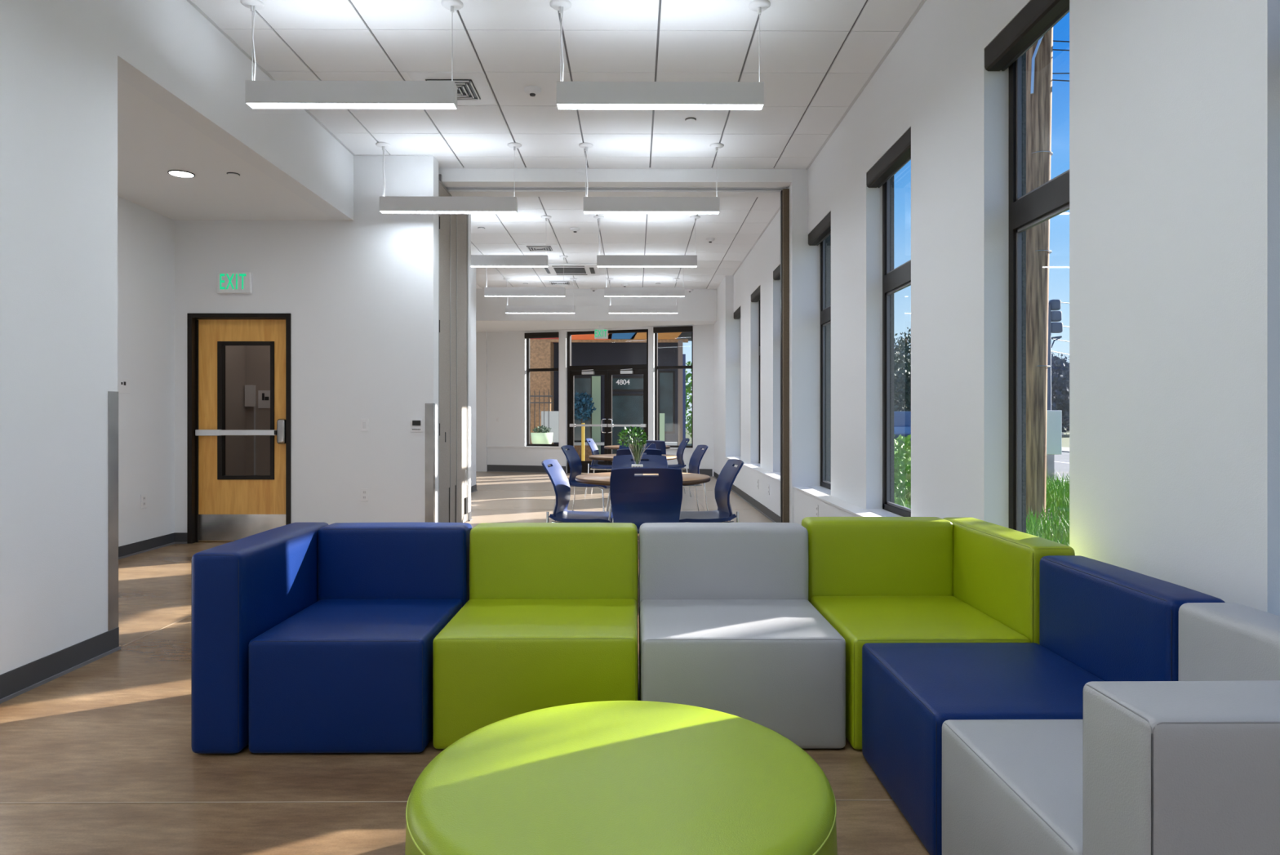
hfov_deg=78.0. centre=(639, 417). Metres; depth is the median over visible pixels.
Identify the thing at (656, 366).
window
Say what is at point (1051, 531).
grass
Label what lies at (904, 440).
shrub
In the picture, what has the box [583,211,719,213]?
diffuser
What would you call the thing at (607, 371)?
door
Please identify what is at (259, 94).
pendant light
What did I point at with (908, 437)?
shrub
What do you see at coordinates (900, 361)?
tree
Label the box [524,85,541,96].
smoke detector
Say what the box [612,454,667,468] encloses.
chair
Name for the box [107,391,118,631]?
guard
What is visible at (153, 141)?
ceiling
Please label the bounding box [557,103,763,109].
diffuser
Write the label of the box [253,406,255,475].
trim
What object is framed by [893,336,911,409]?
tree
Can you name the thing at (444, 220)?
partition panel
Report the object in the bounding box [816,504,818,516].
outlet
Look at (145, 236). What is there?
wall
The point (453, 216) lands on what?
partition panel
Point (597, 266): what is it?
diffuser
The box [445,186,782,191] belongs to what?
track
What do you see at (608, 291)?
pendant light
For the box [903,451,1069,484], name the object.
road
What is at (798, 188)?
wall
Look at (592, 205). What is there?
pendant light
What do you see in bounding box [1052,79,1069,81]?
overhead wire
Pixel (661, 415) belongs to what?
bollard
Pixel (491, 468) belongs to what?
baseboard
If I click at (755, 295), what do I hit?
roller shade
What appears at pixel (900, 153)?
roller shade
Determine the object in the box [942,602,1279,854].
module
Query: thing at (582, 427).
bollard
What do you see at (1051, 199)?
window
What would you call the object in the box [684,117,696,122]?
sprinkler cover
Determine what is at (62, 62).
wall
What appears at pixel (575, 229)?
smoke detector
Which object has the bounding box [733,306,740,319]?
roller shade
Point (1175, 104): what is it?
wall
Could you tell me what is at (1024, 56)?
wall
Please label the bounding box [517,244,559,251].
ceiling vent
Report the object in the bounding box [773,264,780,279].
roller shade
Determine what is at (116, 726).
floor
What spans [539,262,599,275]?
ceiling vent
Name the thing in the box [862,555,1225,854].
module
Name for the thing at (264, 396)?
notice
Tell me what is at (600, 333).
exit sign
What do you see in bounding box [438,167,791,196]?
wall header
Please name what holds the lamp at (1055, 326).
attached to the traffic signal
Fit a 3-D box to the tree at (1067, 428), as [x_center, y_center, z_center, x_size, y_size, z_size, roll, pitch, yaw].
[40.418,-2.322,74.278,11.091,7.798,10.825,0,0,0]
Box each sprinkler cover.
[226,172,239,177]
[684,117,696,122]
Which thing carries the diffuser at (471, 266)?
attached to the pendant light at (477, 260)
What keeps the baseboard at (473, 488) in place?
attached to the wall at (471, 270)
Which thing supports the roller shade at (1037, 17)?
attached to the window at (1051, 199)
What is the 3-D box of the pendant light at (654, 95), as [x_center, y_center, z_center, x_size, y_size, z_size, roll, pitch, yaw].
[0.120,-2.145,4.691,1.308,0.610,0.128,0,0,0]
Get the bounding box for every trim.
[186,0,926,275]
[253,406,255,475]
[486,445,710,449]
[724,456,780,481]
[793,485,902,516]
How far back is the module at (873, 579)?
3.27 m
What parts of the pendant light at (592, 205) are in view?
power cord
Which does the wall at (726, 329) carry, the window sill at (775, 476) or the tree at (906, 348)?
the window sill at (775, 476)
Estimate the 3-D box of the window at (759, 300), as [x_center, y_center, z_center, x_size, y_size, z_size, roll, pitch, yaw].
[1.773,-0.563,11.213,0.040,2.484,0.900,0,0,0]
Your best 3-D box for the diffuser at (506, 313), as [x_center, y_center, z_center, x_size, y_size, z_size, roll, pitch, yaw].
[-1.766,-1.845,13.988,1.212,0.003,0.080,0,0,0]
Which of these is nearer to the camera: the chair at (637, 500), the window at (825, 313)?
the chair at (637, 500)
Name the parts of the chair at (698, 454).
leg, backrest, leg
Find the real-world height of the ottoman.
0.315 m
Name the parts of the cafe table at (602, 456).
leg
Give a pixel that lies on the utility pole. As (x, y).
(1039, 56)
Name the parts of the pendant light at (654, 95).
power cord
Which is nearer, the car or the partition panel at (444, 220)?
the partition panel at (444, 220)
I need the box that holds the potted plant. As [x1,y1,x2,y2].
[617,425,650,475]
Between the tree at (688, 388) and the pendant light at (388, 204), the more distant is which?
the tree at (688, 388)
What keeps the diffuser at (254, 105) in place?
attached to the pendant light at (259, 94)
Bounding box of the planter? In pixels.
[530,425,553,444]
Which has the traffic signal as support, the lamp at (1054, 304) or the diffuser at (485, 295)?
the lamp at (1054, 304)
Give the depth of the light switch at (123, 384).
6.64 m
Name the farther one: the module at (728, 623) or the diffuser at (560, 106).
the diffuser at (560, 106)
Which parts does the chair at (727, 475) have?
seat, backrest, leg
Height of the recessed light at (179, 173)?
0.009 m
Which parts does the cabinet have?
post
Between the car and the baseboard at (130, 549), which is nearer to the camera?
the baseboard at (130, 549)
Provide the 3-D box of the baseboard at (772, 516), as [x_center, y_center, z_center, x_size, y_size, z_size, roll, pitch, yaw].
[1.527,1.127,5.726,0.018,0.105,19.830,0,0,0]
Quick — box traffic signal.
[1047,299,1062,409]
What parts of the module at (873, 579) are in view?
backrest, seat, backrest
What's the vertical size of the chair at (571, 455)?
0.857 m
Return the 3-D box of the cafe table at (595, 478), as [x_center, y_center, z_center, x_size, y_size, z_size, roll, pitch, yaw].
[0.022,0.808,5.860,1.000,0.743,1.000,0,0,0]
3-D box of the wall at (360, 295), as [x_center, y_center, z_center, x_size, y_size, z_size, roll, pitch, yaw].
[-3.219,-0.685,7.498,2.565,3.730,0.200,0,0,0]
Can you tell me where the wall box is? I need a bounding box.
[244,384,255,406]
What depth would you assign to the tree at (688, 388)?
26.75 m
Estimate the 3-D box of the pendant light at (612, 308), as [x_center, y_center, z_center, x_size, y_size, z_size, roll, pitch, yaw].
[0.056,-2.145,14.001,1.308,0.610,0.128,0,0,0]
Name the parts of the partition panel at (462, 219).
pull cord, edge trim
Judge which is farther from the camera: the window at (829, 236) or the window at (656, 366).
the window at (656, 366)
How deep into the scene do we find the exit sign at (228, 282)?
7.35 m
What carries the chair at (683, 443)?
on the floor at (116, 726)
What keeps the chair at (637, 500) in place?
on the floor at (116, 726)
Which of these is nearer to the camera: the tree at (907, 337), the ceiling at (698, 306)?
the ceiling at (698, 306)
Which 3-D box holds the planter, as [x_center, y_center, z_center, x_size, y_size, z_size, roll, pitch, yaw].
[-2.270,0.690,18.285,0.520,1.021,0.520,0,0,0]
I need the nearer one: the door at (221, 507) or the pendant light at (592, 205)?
the pendant light at (592, 205)
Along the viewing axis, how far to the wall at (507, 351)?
16.76 m
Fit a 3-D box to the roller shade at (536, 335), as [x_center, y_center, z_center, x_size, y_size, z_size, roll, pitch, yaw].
[-2.079,-1.735,16.775,0.774,0.110,0.090,0,0,17]
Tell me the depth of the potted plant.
5.88 m
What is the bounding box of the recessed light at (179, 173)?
[167,169,195,177]
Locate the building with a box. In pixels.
[529,332,691,460]
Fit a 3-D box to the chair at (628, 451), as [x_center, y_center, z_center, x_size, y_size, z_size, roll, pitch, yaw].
[-0.012,0.745,8.236,0.490,0.857,0.543,0,0,0]
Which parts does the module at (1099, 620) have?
seat, backrest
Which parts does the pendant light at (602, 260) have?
power cord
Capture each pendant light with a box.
[240,0,462,109]
[375,142,521,213]
[471,215,551,266]
[484,255,568,296]
[502,277,577,313]
[550,0,770,110]
[578,142,724,213]
[593,215,700,266]
[604,266,684,297]
[607,278,679,313]
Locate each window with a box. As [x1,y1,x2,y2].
[527,338,558,446]
[654,331,693,448]
[759,300,759,462]
[820,233,831,489]
[882,158,911,516]
[1008,10,1069,531]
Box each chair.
[541,458,613,522]
[560,444,609,511]
[584,438,612,497]
[609,466,682,534]
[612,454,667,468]
[616,448,662,461]
[618,442,656,453]
[631,440,666,454]
[667,438,691,497]
[679,458,743,522]
[682,444,708,511]
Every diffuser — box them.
[247,102,456,108]
[381,211,516,213]
[471,266,547,266]
[484,295,564,296]
[506,312,574,313]
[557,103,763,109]
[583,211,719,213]
[597,266,696,266]
[604,295,676,296]
[608,312,677,313]
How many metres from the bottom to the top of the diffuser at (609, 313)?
0.003 m
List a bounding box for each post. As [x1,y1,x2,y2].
[677,340,682,444]
[682,354,685,439]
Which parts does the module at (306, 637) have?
armrest, seat, backrest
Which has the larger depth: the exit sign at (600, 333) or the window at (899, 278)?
the exit sign at (600, 333)
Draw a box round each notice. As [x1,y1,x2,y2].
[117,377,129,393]
[257,390,270,408]
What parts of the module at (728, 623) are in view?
backrest, seat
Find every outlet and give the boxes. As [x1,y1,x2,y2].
[140,493,146,508]
[360,488,368,501]
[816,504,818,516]
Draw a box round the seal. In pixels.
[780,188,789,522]
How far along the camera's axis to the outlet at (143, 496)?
6.91 m
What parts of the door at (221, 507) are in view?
kick plate, vision frame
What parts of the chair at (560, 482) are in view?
leg, backrest, seat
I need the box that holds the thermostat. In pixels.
[410,418,422,431]
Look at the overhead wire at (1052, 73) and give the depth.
9.90 m
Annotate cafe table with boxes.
[575,471,710,522]
[588,453,676,511]
[604,444,670,448]
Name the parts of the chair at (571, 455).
backrest, leg, seat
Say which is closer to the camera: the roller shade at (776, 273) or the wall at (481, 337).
the roller shade at (776, 273)
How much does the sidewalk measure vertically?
0.060 m
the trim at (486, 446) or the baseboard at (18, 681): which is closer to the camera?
the baseboard at (18, 681)
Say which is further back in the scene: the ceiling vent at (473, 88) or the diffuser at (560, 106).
the ceiling vent at (473, 88)
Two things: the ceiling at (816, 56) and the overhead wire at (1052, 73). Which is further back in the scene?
the overhead wire at (1052, 73)
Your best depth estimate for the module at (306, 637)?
2.76 m
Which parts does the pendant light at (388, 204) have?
power cord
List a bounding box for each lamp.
[1048,299,1061,310]
[1050,311,1062,321]
[1050,321,1062,333]
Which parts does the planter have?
pot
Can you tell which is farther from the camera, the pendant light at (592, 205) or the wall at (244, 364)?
the wall at (244, 364)
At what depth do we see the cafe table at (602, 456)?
8.71 m
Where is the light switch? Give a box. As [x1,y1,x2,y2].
[360,418,368,431]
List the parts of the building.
pane, pale door, pane, pane, pane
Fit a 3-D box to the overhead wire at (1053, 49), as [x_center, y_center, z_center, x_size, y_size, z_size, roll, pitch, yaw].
[20.024,-5.408,11.068,29.878,1.637,0.014,0,0,-5]
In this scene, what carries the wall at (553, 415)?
on the paving
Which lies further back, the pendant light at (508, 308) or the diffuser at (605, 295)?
the pendant light at (508, 308)
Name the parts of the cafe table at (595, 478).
leg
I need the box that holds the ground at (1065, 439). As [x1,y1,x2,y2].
[685,428,1069,526]
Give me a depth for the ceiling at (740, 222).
10.87 m
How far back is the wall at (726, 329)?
13.68 m
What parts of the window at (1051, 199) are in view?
frame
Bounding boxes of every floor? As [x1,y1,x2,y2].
[0,471,929,854]
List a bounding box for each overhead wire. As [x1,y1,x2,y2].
[1052,72,1069,74]
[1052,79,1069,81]
[1053,48,1069,50]
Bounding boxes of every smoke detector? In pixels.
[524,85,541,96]
[570,226,579,232]
[706,237,715,242]
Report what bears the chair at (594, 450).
on the floor at (116, 726)
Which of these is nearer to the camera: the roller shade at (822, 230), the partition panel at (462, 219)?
the roller shade at (822, 230)
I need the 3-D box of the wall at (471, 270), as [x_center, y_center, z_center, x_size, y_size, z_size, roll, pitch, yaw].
[-2.613,-0.685,10.152,1.315,3.730,5.100,0,0,0]
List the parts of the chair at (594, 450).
leg, backrest, seat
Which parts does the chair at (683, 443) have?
seat, backrest, leg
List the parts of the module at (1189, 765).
seat, armrest, backrest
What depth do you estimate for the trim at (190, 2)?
5.75 m
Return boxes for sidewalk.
[1062,446,1069,452]
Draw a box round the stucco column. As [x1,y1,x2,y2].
[529,340,553,444]
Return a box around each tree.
[573,391,595,460]
[685,360,691,437]
[893,327,911,386]
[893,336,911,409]
[893,344,911,411]
[893,363,911,411]
[1051,351,1069,432]
[1051,356,1069,435]
[1057,353,1069,431]
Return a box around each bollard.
[581,422,584,460]
[659,413,664,440]
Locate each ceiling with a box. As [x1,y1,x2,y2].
[117,77,334,220]
[191,0,922,168]
[471,196,780,288]
[475,288,716,332]
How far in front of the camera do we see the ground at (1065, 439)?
40.38 m
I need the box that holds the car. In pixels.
[893,411,911,441]
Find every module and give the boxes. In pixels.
[191,522,471,753]
[432,522,638,748]
[638,522,845,748]
[801,516,1075,749]
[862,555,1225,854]
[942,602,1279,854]
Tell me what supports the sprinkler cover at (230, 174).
attached to the ceiling at (153, 141)
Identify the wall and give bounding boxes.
[0,0,353,674]
[117,195,174,546]
[174,155,438,532]
[225,345,270,475]
[466,213,475,520]
[475,332,487,471]
[487,324,714,476]
[541,410,558,442]
[714,275,857,524]
[733,0,1279,615]
[786,168,808,522]
[825,52,1026,533]
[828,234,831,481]
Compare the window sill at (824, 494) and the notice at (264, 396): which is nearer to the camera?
the window sill at (824, 494)
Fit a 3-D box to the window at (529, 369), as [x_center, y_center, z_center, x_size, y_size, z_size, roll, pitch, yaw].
[-2.045,-0.585,16.885,0.778,2.410,0.060,0,0,17]
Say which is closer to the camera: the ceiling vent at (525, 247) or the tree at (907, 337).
the ceiling vent at (525, 247)
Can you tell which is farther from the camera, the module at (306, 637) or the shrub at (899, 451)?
the shrub at (899, 451)
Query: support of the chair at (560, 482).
on the floor at (116, 726)
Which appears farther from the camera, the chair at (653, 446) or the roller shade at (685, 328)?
the roller shade at (685, 328)
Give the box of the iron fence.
[529,389,552,444]
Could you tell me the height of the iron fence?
1.860 m
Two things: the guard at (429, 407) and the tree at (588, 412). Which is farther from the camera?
the tree at (588, 412)
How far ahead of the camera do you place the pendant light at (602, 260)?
9.63 m
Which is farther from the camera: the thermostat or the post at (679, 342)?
the post at (679, 342)
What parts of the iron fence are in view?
rail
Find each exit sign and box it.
[217,271,252,293]
[594,324,608,338]
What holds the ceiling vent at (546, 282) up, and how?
in the ceiling at (740, 222)
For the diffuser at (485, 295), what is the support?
attached to the pendant light at (488, 291)
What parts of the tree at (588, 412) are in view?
crown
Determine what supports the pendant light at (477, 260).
hanging from the ceiling at (740, 222)
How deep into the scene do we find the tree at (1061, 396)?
44.68 m
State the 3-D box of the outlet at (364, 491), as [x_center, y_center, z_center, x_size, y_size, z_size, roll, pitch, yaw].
[-2.578,0.728,7.398,0.070,0.116,0.009,0,0,0]
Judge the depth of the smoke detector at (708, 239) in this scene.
10.83 m
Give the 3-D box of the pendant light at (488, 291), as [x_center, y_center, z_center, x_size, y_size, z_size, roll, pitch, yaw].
[-1.753,-2.145,12.038,1.308,0.610,0.128,0,0,0]
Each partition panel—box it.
[438,173,450,522]
[450,194,457,522]
[457,213,467,522]
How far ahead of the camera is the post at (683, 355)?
20.49 m
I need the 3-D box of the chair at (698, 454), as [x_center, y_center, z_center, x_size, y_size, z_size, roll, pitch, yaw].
[0.483,0.745,8.957,0.543,0.857,0.490,0,0,-9]
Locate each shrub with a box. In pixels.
[893,434,911,476]
[893,434,911,493]
[893,440,911,506]
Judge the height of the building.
3.793 m
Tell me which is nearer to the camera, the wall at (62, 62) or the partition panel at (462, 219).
the wall at (62, 62)
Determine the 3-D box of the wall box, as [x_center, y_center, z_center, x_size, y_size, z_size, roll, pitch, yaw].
[-4.376,-0.240,8.875,0.100,0.240,0.050,0,0,0]
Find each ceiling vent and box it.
[407,72,496,104]
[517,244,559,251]
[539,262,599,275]
[542,280,576,284]
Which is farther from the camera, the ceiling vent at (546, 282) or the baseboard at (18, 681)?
the ceiling vent at (546, 282)
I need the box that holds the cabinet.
[1045,409,1062,485]
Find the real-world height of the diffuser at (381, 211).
0.003 m
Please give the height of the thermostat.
0.124 m
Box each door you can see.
[186,313,290,543]
[567,328,648,472]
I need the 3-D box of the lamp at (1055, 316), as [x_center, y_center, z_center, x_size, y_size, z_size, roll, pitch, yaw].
[13.182,-3.200,25.091,0.350,0.340,0.240,0,0,0]
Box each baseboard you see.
[0,626,120,703]
[118,532,186,559]
[468,484,477,520]
[487,464,712,476]
[713,471,780,522]
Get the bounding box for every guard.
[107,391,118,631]
[425,403,435,522]
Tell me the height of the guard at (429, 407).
1.210 m
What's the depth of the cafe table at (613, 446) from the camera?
11.69 m
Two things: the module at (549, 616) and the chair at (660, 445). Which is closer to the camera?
the module at (549, 616)
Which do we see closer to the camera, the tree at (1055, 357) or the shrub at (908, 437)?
the shrub at (908, 437)
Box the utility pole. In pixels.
[1026,26,1053,522]
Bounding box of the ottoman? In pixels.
[404,700,837,854]
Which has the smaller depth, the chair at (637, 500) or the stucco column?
the chair at (637, 500)
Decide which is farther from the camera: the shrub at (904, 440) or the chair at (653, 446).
the shrub at (904, 440)
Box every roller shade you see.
[524,332,558,338]
[653,325,693,333]
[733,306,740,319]
[751,285,759,302]
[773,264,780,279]
[808,210,831,245]
[866,126,911,187]
[984,0,1069,71]
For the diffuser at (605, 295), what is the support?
attached to the pendant light at (608, 291)
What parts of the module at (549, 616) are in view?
seat, backrest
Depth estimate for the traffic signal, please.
24.98 m
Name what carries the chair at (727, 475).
on the floor at (116, 726)
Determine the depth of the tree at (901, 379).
28.82 m
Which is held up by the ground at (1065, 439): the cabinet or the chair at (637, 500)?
the cabinet
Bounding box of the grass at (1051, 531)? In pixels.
[893,468,1069,546]

